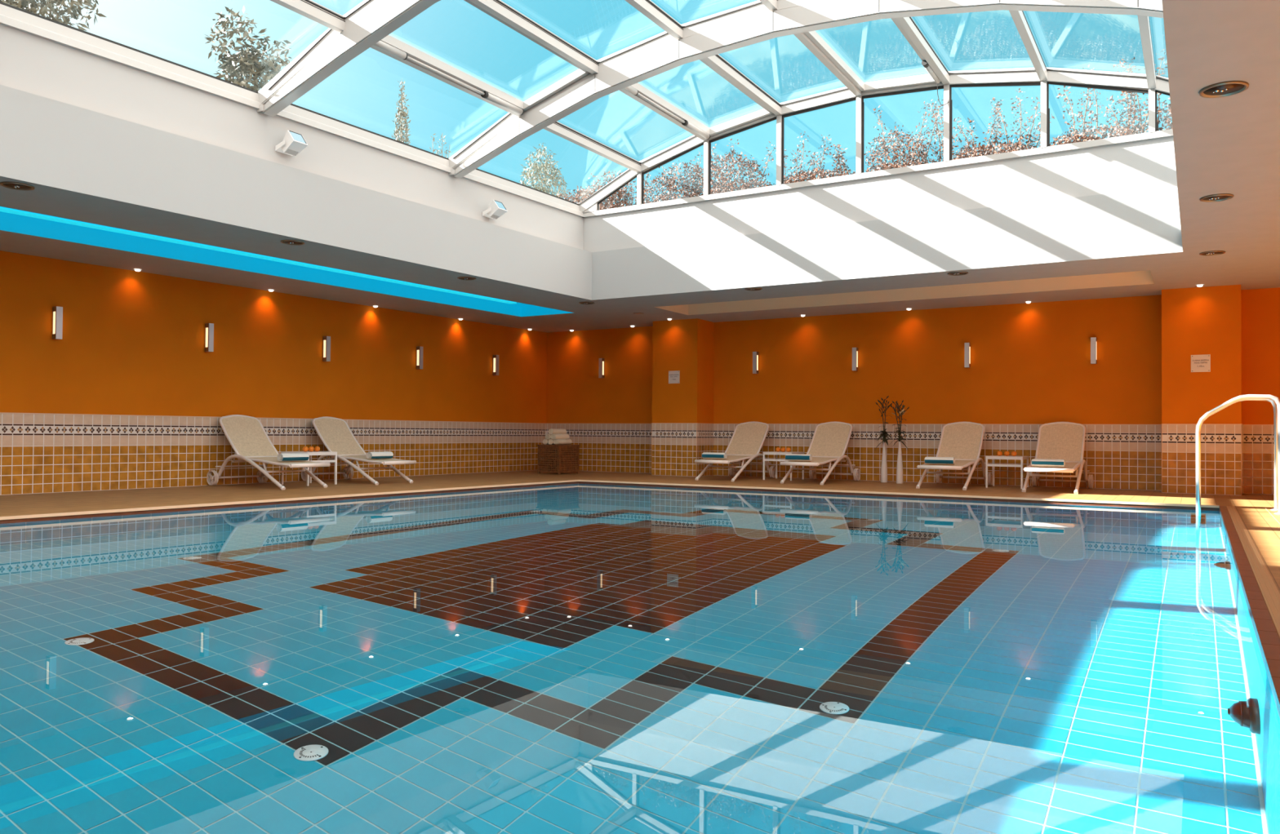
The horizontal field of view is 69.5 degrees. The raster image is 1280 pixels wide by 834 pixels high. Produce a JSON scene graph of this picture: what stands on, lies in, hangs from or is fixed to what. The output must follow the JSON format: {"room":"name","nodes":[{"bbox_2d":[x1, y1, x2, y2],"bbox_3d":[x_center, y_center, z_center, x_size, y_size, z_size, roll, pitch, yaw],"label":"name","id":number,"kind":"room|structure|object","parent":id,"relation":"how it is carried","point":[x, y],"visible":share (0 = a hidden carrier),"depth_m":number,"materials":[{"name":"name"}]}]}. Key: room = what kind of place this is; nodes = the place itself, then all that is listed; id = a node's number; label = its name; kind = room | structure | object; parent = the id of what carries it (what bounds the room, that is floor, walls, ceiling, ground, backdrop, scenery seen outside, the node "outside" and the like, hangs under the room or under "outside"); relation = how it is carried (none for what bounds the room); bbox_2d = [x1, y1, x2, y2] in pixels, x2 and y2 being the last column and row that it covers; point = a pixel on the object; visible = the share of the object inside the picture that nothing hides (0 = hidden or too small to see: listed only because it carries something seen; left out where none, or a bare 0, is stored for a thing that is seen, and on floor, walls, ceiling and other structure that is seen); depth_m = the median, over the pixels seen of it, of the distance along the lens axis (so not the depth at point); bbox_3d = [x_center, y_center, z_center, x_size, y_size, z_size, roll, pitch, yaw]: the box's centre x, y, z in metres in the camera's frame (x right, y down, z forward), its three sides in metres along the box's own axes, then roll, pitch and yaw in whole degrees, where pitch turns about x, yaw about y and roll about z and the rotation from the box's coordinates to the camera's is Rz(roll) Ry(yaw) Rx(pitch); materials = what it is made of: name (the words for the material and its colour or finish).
{"room":"indoor swimming pool","nodes":[
{"label":"indoor swimming pool","id":0,"kind":"room"},
{"bbox_2d":[0,250,546,495],"bbox_3d":[-6.595,-0.537,9.779,0.219,2.900,17.904,0,-1,33],"label":"wall","id":1,"kind":"structure","parent":0,"point":[131,395],"depth_m":11.59,"materials":[{"name":"orange paint"}]},
{"bbox_2d":[52,306,62,339],"bbox_3d":[-6.301,-1.016,9.981,0.085,0.350,0.069,0,-1,33],"label":"wall sconce","id":2,"kind":"object","parent":1,"relation":"attached to","point":[57,312],"visible":1,"depth_m":9.96,"materials":[{"name":"silver metal"}]},
{"bbox_2d":[204,323,213,351],"bbox_3d":[-5.343,-0.985,11.446,0.085,0.350,0.069,0,-1,33],"label":"wall sconce","id":3,"kind":"object","parent":1,"relation":"attached to","point":[209,327],"visible":1,"depth_m":11.42,"materials":[{"name":"silver metal"}]},
{"bbox_2d":[322,336,330,361],"bbox_3d":[-4.385,-0.953,12.911,0.085,0.350,0.069,0,-1,33],"label":"wall sconce","id":4,"kind":"object","parent":1,"relation":"attached to","point":[326,340],"visible":1,"depth_m":12.89,"materials":[{"name":"silver metal"}]},
{"bbox_2d":[416,346,422,369],"bbox_3d":[-3.432,-0.921,14.368,0.085,0.350,0.069,0,-1,33],"label":"wall sconce","id":5,"kind":"object","parent":1,"relation":"attached to","point":[419,349],"visible":1,"depth_m":14.34,"materials":[{"name":"silver metal"}]},
{"bbox_2d":[492,355,498,375],"bbox_3d":[-2.473,-0.890,15.833,0.085,0.350,0.069,0,-1,33],"label":"wall sconce","id":6,"kind":"object","parent":1,"relation":"attached to","point":[495,357],"visible":1,"depth_m":15.81,"materials":[{"name":"silver metal"}]},
{"bbox_2d":[0,24,591,300],"bbox_3d":[-4.369,-2.328,7.610,0.486,1.177,13.437,0,-1,33],"label":"wall","id":7,"kind":"structure","parent":0,"point":[71,119],"depth_m":8.45,"materials":[{"name":"grey paint"}]},
{"bbox_2d":[275,129,307,155],"bbox_3d":[-3.336,-2.626,8.854,0.246,0.203,0.195,0,-1,31],"label":"floodlight","id":8,"kind":"object","parent":7,"relation":"attached to","point":[293,143],"visible":1,"depth_m":8.81,"materials":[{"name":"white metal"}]},
{"bbox_2d":[284,149,298,155],"bbox_3d":[-3.341,-2.542,8.855,0.051,0.029,0.117,0,-1,31],"label":"grille","id":9,"kind":"object","parent":8,"relation":"attached to","point":[291,152],"depth_m":8.85,"materials":[{"name":"grey metal"}]},
{"bbox_2d":[482,200,507,219],"bbox_3d":[-1.764,-2.529,11.256,0.246,0.203,0.195,0,-1,31],"label":"floodlight","id":10,"kind":"object","parent":7,"relation":"attached to","point":[496,209],"visible":1,"depth_m":11.20,"materials":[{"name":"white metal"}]},
{"bbox_2d":[490,214,499,218],"bbox_3d":[-1.770,-2.445,11.258,0.051,0.029,0.117,0,-1,31],"label":"grille","id":11,"kind":"object","parent":10,"relation":"attached to","point":[495,216],"depth_m":11.25,"materials":[{"name":"grey metal"}]},
{"bbox_2d":[0,0,1173,217],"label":"skylight frame","id":12,"kind":"structure","parent":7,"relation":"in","point":[368,24],"depth_m":9.36,"materials":[{"name":"white metal"}]},
{"bbox_2d":[0,0,1279,333],"bbox_3d":[-0.757,-1.869,6.218,14.124,0.267,17.786,0,-1,31],"label":"ceiling","id":13,"kind":"structure","parent":0,"point":[1230,144],"depth_m":9.70,"materials":[{"name":"paint"}]},
{"bbox_2d":[0,182,35,191],"bbox_3d":[-4.712,-1.746,6.981,0.224,0.012,0.224,0,-1,31],"label":"recessed light","id":14,"kind":"object","parent":13,"relation":"in","point":[13,185],"visible":1,"depth_m":6.98,"materials":[{"name":"brown"}]},
{"bbox_2d":[280,240,304,245],"bbox_3d":[-3.390,-1.702,9.002,0.224,0.012,0.224,0,-1,31],"label":"recessed light","id":15,"kind":"object","parent":13,"relation":"in","point":[295,242],"visible":1,"depth_m":8.99,"materials":[{"name":"brown"}]},
{"bbox_2d":[457,276,475,280],"bbox_3d":[-2.072,-1.658,11.043,0.224,0.012,0.224,0,-1,31],"label":"recessed light","id":16,"kind":"object","parent":13,"relation":"in","point":[468,278],"visible":1,"depth_m":11.03,"materials":[{"name":"brown"}]},
{"bbox_2d":[578,302,594,304],"bbox_3d":[-0.754,-1.614,13.078,0.224,0.012,0.224,0,-1,31],"label":"recessed light","id":17,"kind":"object","parent":13,"relation":"in","point":[580,303],"visible":1,"depth_m":13.10,"materials":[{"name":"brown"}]},
{"bbox_2d":[744,287,762,290],"bbox_3d":[1.439,-1.620,11.698,0.224,0.012,0.224,0,-1,31],"label":"recessed light","id":18,"kind":"object","parent":13,"relation":"in","point":[749,288],"visible":1,"depth_m":11.69,"materials":[{"name":"brown"}]},
{"bbox_2d":[947,271,968,275],"bbox_3d":[3.603,-1.624,10.457,0.224,0.012,0.224,0,-1,31],"label":"recessed light","id":19,"kind":"object","parent":13,"relation":"in","point":[953,273],"visible":1,"depth_m":10.46,"materials":[{"name":"brown"}]},
{"bbox_2d":[1199,250,1225,255],"bbox_3d":[5.699,-1.630,9.187,0.224,0.012,0.224,0,-1,31],"label":"recessed light","id":20,"kind":"object","parent":13,"relation":"in","point":[1212,252],"visible":1,"depth_m":9.17,"materials":[{"name":"brown"}]},
{"bbox_2d":[1199,193,1234,202],"bbox_3d":[4.413,-1.675,7.061,0.224,0.012,0.224,0,-1,31],"label":"recessed light","id":21,"kind":"object","parent":13,"relation":"in","point":[1223,197],"visible":1,"depth_m":7.07,"materials":[{"name":"silver"}]},
{"bbox_2d":[1199,80,1248,97],"bbox_3d":[3.072,-1.722,4.856,0.224,0.012,0.224,0,-1,31],"label":"recessed light","id":22,"kind":"object","parent":13,"relation":"in","point":[1224,89],"visible":1,"depth_m":4.86,"materials":[{"name":"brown metal"}]},
{"bbox_2d":[0,470,1279,639],"bbox_3d":[-0.804,0.844,6.129,14.124,0.106,17.686,0,-1,31],"label":"floor","id":23,"kind":"structure","parent":0,"point":[1257,527],"depth_m":10.57,"materials":[{"name":"ceramic"}]},
{"bbox_2d":[206,414,330,489],"bbox_3d":[-4.531,0.416,11.340,1.558,0.898,0.739,0,-1,34],"label":"sun lounger","id":24,"kind":"object","parent":23,"relation":"on","point":[247,437],"visible":0.91,"depth_m":11.47,"materials":[{"name":"beige"}]},
{"bbox_2d":[277,453,309,461],"bbox_3d":[-4.164,0.482,11.083,0.119,0.097,0.369,0,-1,34],"label":"rolled towel","id":25,"kind":"object","parent":24,"relation":"on","point":[283,456],"visible":1,"depth_m":11.03,"materials":[{"name":"white fabric"}]},
{"bbox_2d":[280,451,337,485],"bbox_3d":[-4.249,0.656,11.850,0.510,0.420,0.460,0,-1,31],"label":"side table","id":26,"kind":"object","parent":23,"relation":"on","point":[308,479],"visible":0.72,"depth_m":11.78,"materials":[{"name":"white plastic"}]},
{"bbox_2d":[302,446,308,452],"bbox_3d":[-4.284,0.410,11.815,0.072,0.070,0.072,0,-1,31],"label":"orange","id":27,"kind":"object","parent":26,"relation":"on","point":[305,449],"visible":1,"depth_m":11.79,"materials":[{"name":"orange food"}]},
{"bbox_2d":[308,446,314,451],"bbox_3d":[-4.232,0.411,11.879,0.072,0.070,0.072,0,-1,31],"label":"orange","id":28,"kind":"object","parent":26,"relation":"on","point":[310,448],"visible":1,"depth_m":11.86,"materials":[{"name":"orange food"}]},
{"bbox_2d":[314,446,319,451],"bbox_3d":[-4.179,0.413,11.943,0.072,0.070,0.072,0,-1,31],"label":"orange","id":29,"kind":"object","parent":26,"relation":"on","point":[317,448],"visible":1,"depth_m":11.92,"materials":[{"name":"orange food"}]},
{"bbox_2d":[301,416,416,484],"bbox_3d":[-3.761,0.440,12.439,1.558,0.898,0.739,0,-1,33],"label":"sun lounger","id":30,"kind":"object","parent":23,"relation":"on","point":[335,434],"visible":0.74,"depth_m":12.58,"materials":[{"name":"beige"}]},
{"bbox_2d":[366,451,393,458],"bbox_3d":[-3.439,0.506,12.204,0.119,0.097,0.369,0,-1,33],"label":"rolled towel","id":31,"kind":"object","parent":30,"relation":"on","point":[374,455],"visible":1,"depth_m":12.15,"materials":[{"name":"white fabric"}]},
{"bbox_2d":[536,444,580,475],"bbox_3d":[-1.362,0.705,15.407,0.514,0.485,0.514,0,-1,37],"label":"wooden crate","id":32,"kind":"object","parent":23,"relation":"on","point":[553,461],"visible":1,"depth_m":15.26,"materials":[{"name":"brown wood"}]},
{"bbox_2d":[542,439,549,444],"bbox_3d":[-1.474,0.413,15.467,0.119,0.097,0.349,0,-1,37],"label":"bath towel","id":33,"kind":"object","parent":32,"relation":"on","point":[544,441],"visible":0.44,"depth_m":15.33,"materials":[{"name":"beige fabric"}]},
{"bbox_2d":[545,434,551,439],"bbox_3d":[-1.426,0.329,15.432,0.119,0.097,0.349,0,-1,36],"label":"bath towel","id":34,"kind":"object","parent":33,"relation":"on","point":[548,436],"visible":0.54,"depth_m":15.29,"materials":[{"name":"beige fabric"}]},
{"bbox_2d":[547,428,566,434],"bbox_3d":[-1.377,0.244,15.397,0.119,0.097,0.349,0,-1,36],"label":"bath towel","id":35,"kind":"object","parent":34,"relation":"on","point":[552,431],"visible":0.98,"depth_m":15.33,"materials":[{"name":"beige fabric"}]},
{"bbox_2d":[547,439,554,444],"bbox_3d":[-1.379,0.413,15.395,0.119,0.097,0.349,0,-1,37],"label":"bath towel","id":36,"kind":"object","parent":32,"relation":"on","point":[550,442],"visible":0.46,"depth_m":15.25,"materials":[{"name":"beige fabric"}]},
{"bbox_2d":[551,434,568,439],"bbox_3d":[-1.330,0.329,15.360,0.119,0.097,0.349,0,-1,37],"label":"bath towel","id":37,"kind":"object","parent":36,"relation":"on","point":[553,437],"visible":0.95,"depth_m":15.28,"materials":[{"name":"beige fabric"}]},
{"bbox_2d":[553,439,572,444],"bbox_3d":[-1.283,0.412,15.322,0.119,0.097,0.349,0,-1,36],"label":"bath towel","id":38,"kind":"object","parent":32,"relation":"on","point":[556,442],"visible":1,"depth_m":15.24,"materials":[{"name":"beige fabric"}]},
{"bbox_2d":[0,480,1279,717],"bbox_3d":[-0.390,1.562,6.919,8.312,1.512,10.536,0,-1,31],"label":"pool","id":39,"kind":"object","parent":23,"relation":"in","point":[1267,637],"visible":0.02,"depth_m":8.89,"materials":[{"name":"blue tile"}]},
{"bbox_2d":[0,483,1279,833],"bbox_3d":[-0.397,0.858,6.939,8.246,0.001,10.500,0,-1,31],"label":"water","id":40,"kind":"object","parent":39,"relation":"in","point":[578,658],"visible":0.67,"depth_m":2.86,"materials":[{"name":"blue liquid"}]},
{"bbox_2d":[694,421,775,481],"bbox_3d":[1.434,0.506,14.039,0.739,0.898,1.558,0,-1,31],"label":"sun lounger","id":41,"kind":"object","parent":23,"relation":"on","point":[748,438],"visible":0.88,"depth_m":14.37,"materials":[{"name":"beige"}]},
{"bbox_2d":[702,452,727,459],"bbox_3d":[1.101,0.572,13.642,0.369,0.097,0.119,0,-1,31],"label":"rolled towel","id":42,"kind":"object","parent":41,"relation":"on","point":[705,455],"visible":1,"depth_m":13.59,"materials":[{"name":"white fabric"}]},
{"bbox_2d":[763,451,804,480],"bbox_3d":[2.184,0.741,14.011,0.460,0.420,0.510,0,-1,31],"label":"side table","id":43,"kind":"object","parent":23,"relation":"on","point":[775,453],"visible":0.79,"depth_m":13.90,"materials":[{"name":"white plastic"}]},
{"bbox_2d":[780,421,860,484],"bbox_3d":[2.586,0.503,13.354,0.739,0.898,1.558,0,-1,31],"label":"sun lounger","id":44,"kind":"object","parent":23,"relation":"on","point":[830,440],"visible":0.91,"depth_m":13.69,"materials":[{"name":"beige"}]},
{"bbox_2d":[785,453,812,461],"bbox_3d":[2.230,0.570,12.958,0.369,0.097,0.119,0,-1,31],"label":"rolled towel","id":45,"kind":"object","parent":44,"relation":"on","point":[792,457],"visible":1,"depth_m":12.91,"materials":[{"name":"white fabric"}]},
{"bbox_2d":[880,441,887,482],"bbox_3d":[3.549,0.651,13.409,0.096,0.600,0.096,0,-1,31],"label":"floor vase","id":46,"kind":"object","parent":23,"relation":"on","point":[884,464],"visible":1,"depth_m":13.38,"materials":[{"name":"beige ceramic"}]},
{"bbox_2d":[875,395,892,448],"bbox_3d":[3.542,0.085,13.421,0.283,0.793,0.301,1,-1,-4],"label":"stems","id":47,"kind":"object","parent":46,"relation":"in","point":[884,433],"visible":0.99,"depth_m":13.41,"materials":[{"name":"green plant"}]},
{"bbox_2d":[896,441,902,484],"bbox_3d":[3.703,0.648,13.152,0.096,0.600,0.096,0,-1,31],"label":"floor vase","id":48,"kind":"object","parent":23,"relation":"on","point":[900,463],"visible":0.99,"depth_m":13.12,"materials":[{"name":"beige ceramic"}]},
{"bbox_2d":[889,400,909,451],"bbox_3d":[3.706,0.121,13.166,0.300,0.734,0.316,0,-1,31],"label":"stems","id":49,"kind":"object","parent":48,"relation":"in","point":[897,406],"visible":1,"depth_m":13.15,"materials":[{"name":"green plant"}]},
{"bbox_2d":[915,422,992,490],"bbox_3d":[4.202,0.500,12.393,0.739,0.898,1.558,0,-1,31],"label":"sun lounger","id":50,"kind":"object","parent":23,"relation":"on","point":[962,441],"visible":0.81,"depth_m":12.73,"materials":[{"name":"beige"}]},
{"bbox_2d":[924,457,955,464],"bbox_3d":[3.886,0.565,11.957,0.369,0.097,0.119,0,-1,31],"label":"rolled towel","id":51,"kind":"object","parent":50,"relation":"on","point":[931,460],"visible":1,"depth_m":11.91,"materials":[{"name":"white fabric"}]},
{"bbox_2d":[985,455,1028,488],"bbox_3d":[4.928,0.734,12.375,0.460,0.420,0.510,0,-1,31],"label":"side table","id":52,"kind":"object","parent":23,"relation":"on","point":[993,458],"visible":0.94,"depth_m":12.21,"materials":[{"name":"white plastic"}]},
{"bbox_2d":[996,450,1002,456],"bbox_3d":[4.821,0.488,12.372,0.072,0.070,0.072,0,-1,31],"label":"orange","id":53,"kind":"object","parent":52,"relation":"on","point":[999,453],"visible":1,"depth_m":12.35,"materials":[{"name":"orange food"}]},
{"bbox_2d":[1004,451,1009,456],"bbox_3d":[4.905,0.488,12.338,0.072,0.070,0.072,0,-1,31],"label":"orange","id":54,"kind":"object","parent":52,"relation":"on","point":[1006,453],"visible":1,"depth_m":12.31,"materials":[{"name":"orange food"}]},
{"bbox_2d":[1011,451,1016,456],"bbox_3d":[4.980,0.488,12.288,0.072,0.070,0.072,0,-1,31],"label":"orange","id":55,"kind":"object","parent":52,"relation":"on","point":[1013,453],"visible":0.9,"depth_m":12.26,"materials":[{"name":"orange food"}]},
{"bbox_2d":[1022,422,1093,494],"bbox_3d":[5.319,0.498,11.789,0.739,0.898,1.558,0,-1,31],"label":"sun lounger","id":56,"kind":"object","parent":23,"relation":"on","point":[1065,441],"visible":0.86,"depth_m":12.15,"materials":[{"name":"beige"}]},
{"bbox_2d":[1031,458,1065,466],"bbox_3d":[4.994,0.563,11.287,0.369,0.097,0.119,0,-1,31],"label":"rolled towel","id":57,"kind":"object","parent":56,"relation":"on","point":[1035,462],"visible":1,"depth_m":11.25,"materials":[{"name":"white fabric"}]},
{"bbox_2d":[1195,394,1279,515],"bbox_3d":[5.672,0.842,8.766,0.752,2.096,0.600,0,-1,31],"label":"pool ladder","id":58,"kind":"object","parent":23,"relation":"on","point":[1275,402],"visible":0.75,"depth_m":8.70,"materials":[{"name":"silver metal"}]},
{"bbox_2d":[582,136,1182,300],"bbox_3d":[2.608,-2.218,11.049,8.404,1.177,0.335,0,-1,31],"label":"wall","id":59,"kind":"structure","parent":0,"point":[1119,200],"depth_m":10.58,"materials":[{"name":"grey paint"}]},
{"bbox_2d":[546,284,1279,495],"bbox_3d":[3.904,-0.396,13.413,13.601,2.900,0.797,0,-1,31],"label":"wall","id":60,"kind":"structure","parent":0,"point":[1140,407],"depth_m":13.26,"materials":[{"name":"orange paint"}]},
{"bbox_2d":[598,358,604,377],"bbox_3d":[-0.683,-0.867,16.380,0.069,0.350,0.085,0,-1,31],"label":"wall sconce","id":61,"kind":"object","parent":60,"relation":"attached to","point":[601,363],"visible":1,"depth_m":16.35,"materials":[{"name":"silver metal"}]},
{"bbox_2d":[668,370,679,383],"bbox_3d":[0.553,-0.648,14.988,0.205,0.205,0.009,0,-1,31],"label":"sign","id":62,"kind":"object","parent":60,"relation":"attached to","point":[674,375],"visible":1,"depth_m":14.98,"materials":[{"name":"beige"}]},
{"bbox_2d":[752,351,758,373],"bbox_3d":[1.859,-0.873,14.843,0.069,0.350,0.085,0,-1,31],"label":"wall sconce","id":63,"kind":"object","parent":60,"relation":"attached to","point":[755,354],"visible":1,"depth_m":14.81,"materials":[{"name":"silver metal"}]},
{"bbox_2d":[852,347,857,371],"bbox_3d":[3.262,-0.877,13.994,0.069,0.350,0.085,0,-1,31],"label":"wall sconce","id":64,"kind":"object","parent":60,"relation":"attached to","point":[855,350],"visible":1,"depth_m":13.96,"materials":[{"name":"silver metal"}]},
{"bbox_2d":[964,342,970,368],"bbox_3d":[4.665,-0.880,13.145,0.069,0.350,0.085,0,-1,31],"label":"wall sconce","id":65,"kind":"object","parent":60,"relation":"attached to","point":[966,345],"visible":1,"depth_m":13.11,"materials":[{"name":"silver metal"}]},
{"bbox_2d":[1090,337,1097,364],"bbox_3d":[6.051,-0.884,12.306,0.069,0.350,0.085,0,-1,31],"label":"wall sconce","id":66,"kind":"object","parent":60,"relation":"attached to","point":[1093,340],"visible":1,"depth_m":12.27,"materials":[{"name":"silver metal"}]},
{"bbox_2d":[1191,354,1210,372],"bbox_3d":[6.859,-0.656,11.288,0.205,0.212,0.009,0,-1,31],"label":"sign","id":67,"kind":"object","parent":60,"relation":"attached to","point":[1199,363],"visible":1,"depth_m":11.29,"materials":[{"name":"beige"}]},
{"label":"outside","id":68,"kind":"structure","parent":0,"visible":0},
{"bbox_3d":[-7.832,-2.437,22.324,43.500,0.200,90.000,0,-1,31],"label":"ground","id":69,"kind":"structure","parent":68,"visible":0},
{"bbox_2d":[0,0,106,31],"bbox_3d":[-5.697,-3.636,8.486,1.104,1.769,1.374,0,-1,31],"label":"leafy shrub","id":70,"kind":"object","parent":69,"relation":"on","point":[22,4],"visible":0.45,"depth_m":8.63,"materials":[{"name":"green plant"}]},
{"bbox_2d":[204,5,292,91],"bbox_3d":[-4.499,-3.726,10.684,0.926,2.042,0.964,0,-1,31],"label":"leafy shrub","id":71,"kind":"object","parent":69,"relation":"on","point":[248,62],"visible":0.53,"depth_m":10.51,"materials":[{"name":"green plant"}]},
{"bbox_2d":[391,80,410,144],"bbox_3d":[-4.559,-4.542,17.610,0.395,3.901,0.384,1,-1,-33],"label":"cypress","id":72,"kind":"object","parent":69,"relation":"on","point":[399,120],"visible":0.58,"depth_m":17.59,"materials":[{"name":"green plant"}]},
{"bbox_2d":[428,133,451,158],"bbox_3d":[-3.231,-3.713,15.665,0.824,2.201,0.586,1,-1,-39],"label":"bush","id":73,"kind":"object","parent":69,"relation":"on","point":[449,151],"visible":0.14,"depth_m":15.64,"materials":[{"name":"green plant"}]},
{"bbox_2d":[519,142,568,198],"bbox_3d":[-1.937,-3.985,18.261,1.065,2.848,1.107,0,-1,31],"label":"weeping tree","id":74,"kind":"object","parent":69,"relation":"on","point":[537,169],"visible":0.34,"depth_m":18.18,"materials":[{"name":"green plant"}]},
{"bbox_2d":[557,186,613,209],"bbox_3d":[-1.079,-3.247,15.564,1.277,1.303,0.969,0,-1,31],"label":"shrub","id":75,"kind":"object","parent":69,"relation":"on","point":[570,197],"visible":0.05,"depth_m":15.43,"materials":[{"name":"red plant"}]},
{"bbox_2d":[570,170,650,209],"bbox_3d":[-0.509,-3.273,14.584,1.298,1.332,1.239,1,-1,-9],"label":"shrub","id":76,"kind":"object","parent":69,"relation":"on","point":[620,193],"visible":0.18,"depth_m":14.38,"materials":[{"name":"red plant"}]},
{"bbox_2d":[633,151,703,204],"bbox_3d":[0.532,-3.308,14.073,1.332,1.399,1.183,0,-1,31],"label":"shrub","id":77,"kind":"object","parent":69,"relation":"on","point":[695,192],"visible":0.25,"depth_m":13.87,"materials":[{"name":"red plant"}]},
{"bbox_2d":[696,138,776,195],"bbox_3d":[1.438,-3.323,13.316,1.206,1.418,1.252,1,-1,-11],"label":"shrub","id":78,"kind":"object","parent":69,"relation":"on","point":[729,186],"visible":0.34,"depth_m":13.20,"materials":[{"name":"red plant"}]},
{"bbox_2d":[783,131,855,184],"bbox_3d":[2.439,-3.276,12.748,1.309,1.320,1.234,0,-1,31],"label":"shrub","id":79,"kind":"object","parent":69,"relation":"on","point":[812,176],"visible":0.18,"depth_m":12.65,"materials":[{"name":"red plant"}]},
{"bbox_2d":[863,94,957,172],"bbox_3d":[3.520,-3.423,12.291,1.239,1.616,1.232,1,-1,-16],"label":"shrub","id":80,"kind":"object","parent":69,"relation":"on","point":[910,162],"visible":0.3,"depth_m":12.16,"materials":[{"name":"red plant"}]},
{"bbox_2d":[931,88,1054,159],"bbox_3d":[4.420,-3.331,11.535,1.230,1.419,1.263,1,-1,-11],"label":"shrub","id":81,"kind":"object","parent":69,"relation":"on","point":[1016,146],"visible":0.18,"depth_m":11.41,"materials":[{"name":"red plant"}]},
{"bbox_2d":[1049,48,1167,146],"bbox_3d":[5.406,-3.426,10.933,1.245,1.604,1.243,1,-1,-8],"label":"shrub","id":82,"kind":"object","parent":69,"relation":"on","point":[1119,132],"visible":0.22,"depth_m":10.77,"materials":[{"name":"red plant"}]},
{"bbox_2d":[1137,68,1172,130],"bbox_3d":[6.488,-3.361,10.492,1.242,1.475,1.232,1,-1,-6],"label":"shrub","id":83,"kind":"object","parent":69,"relation":"on","point":[1166,118],"visible":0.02,"depth_m":10.71,"materials":[{"name":"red plant"}]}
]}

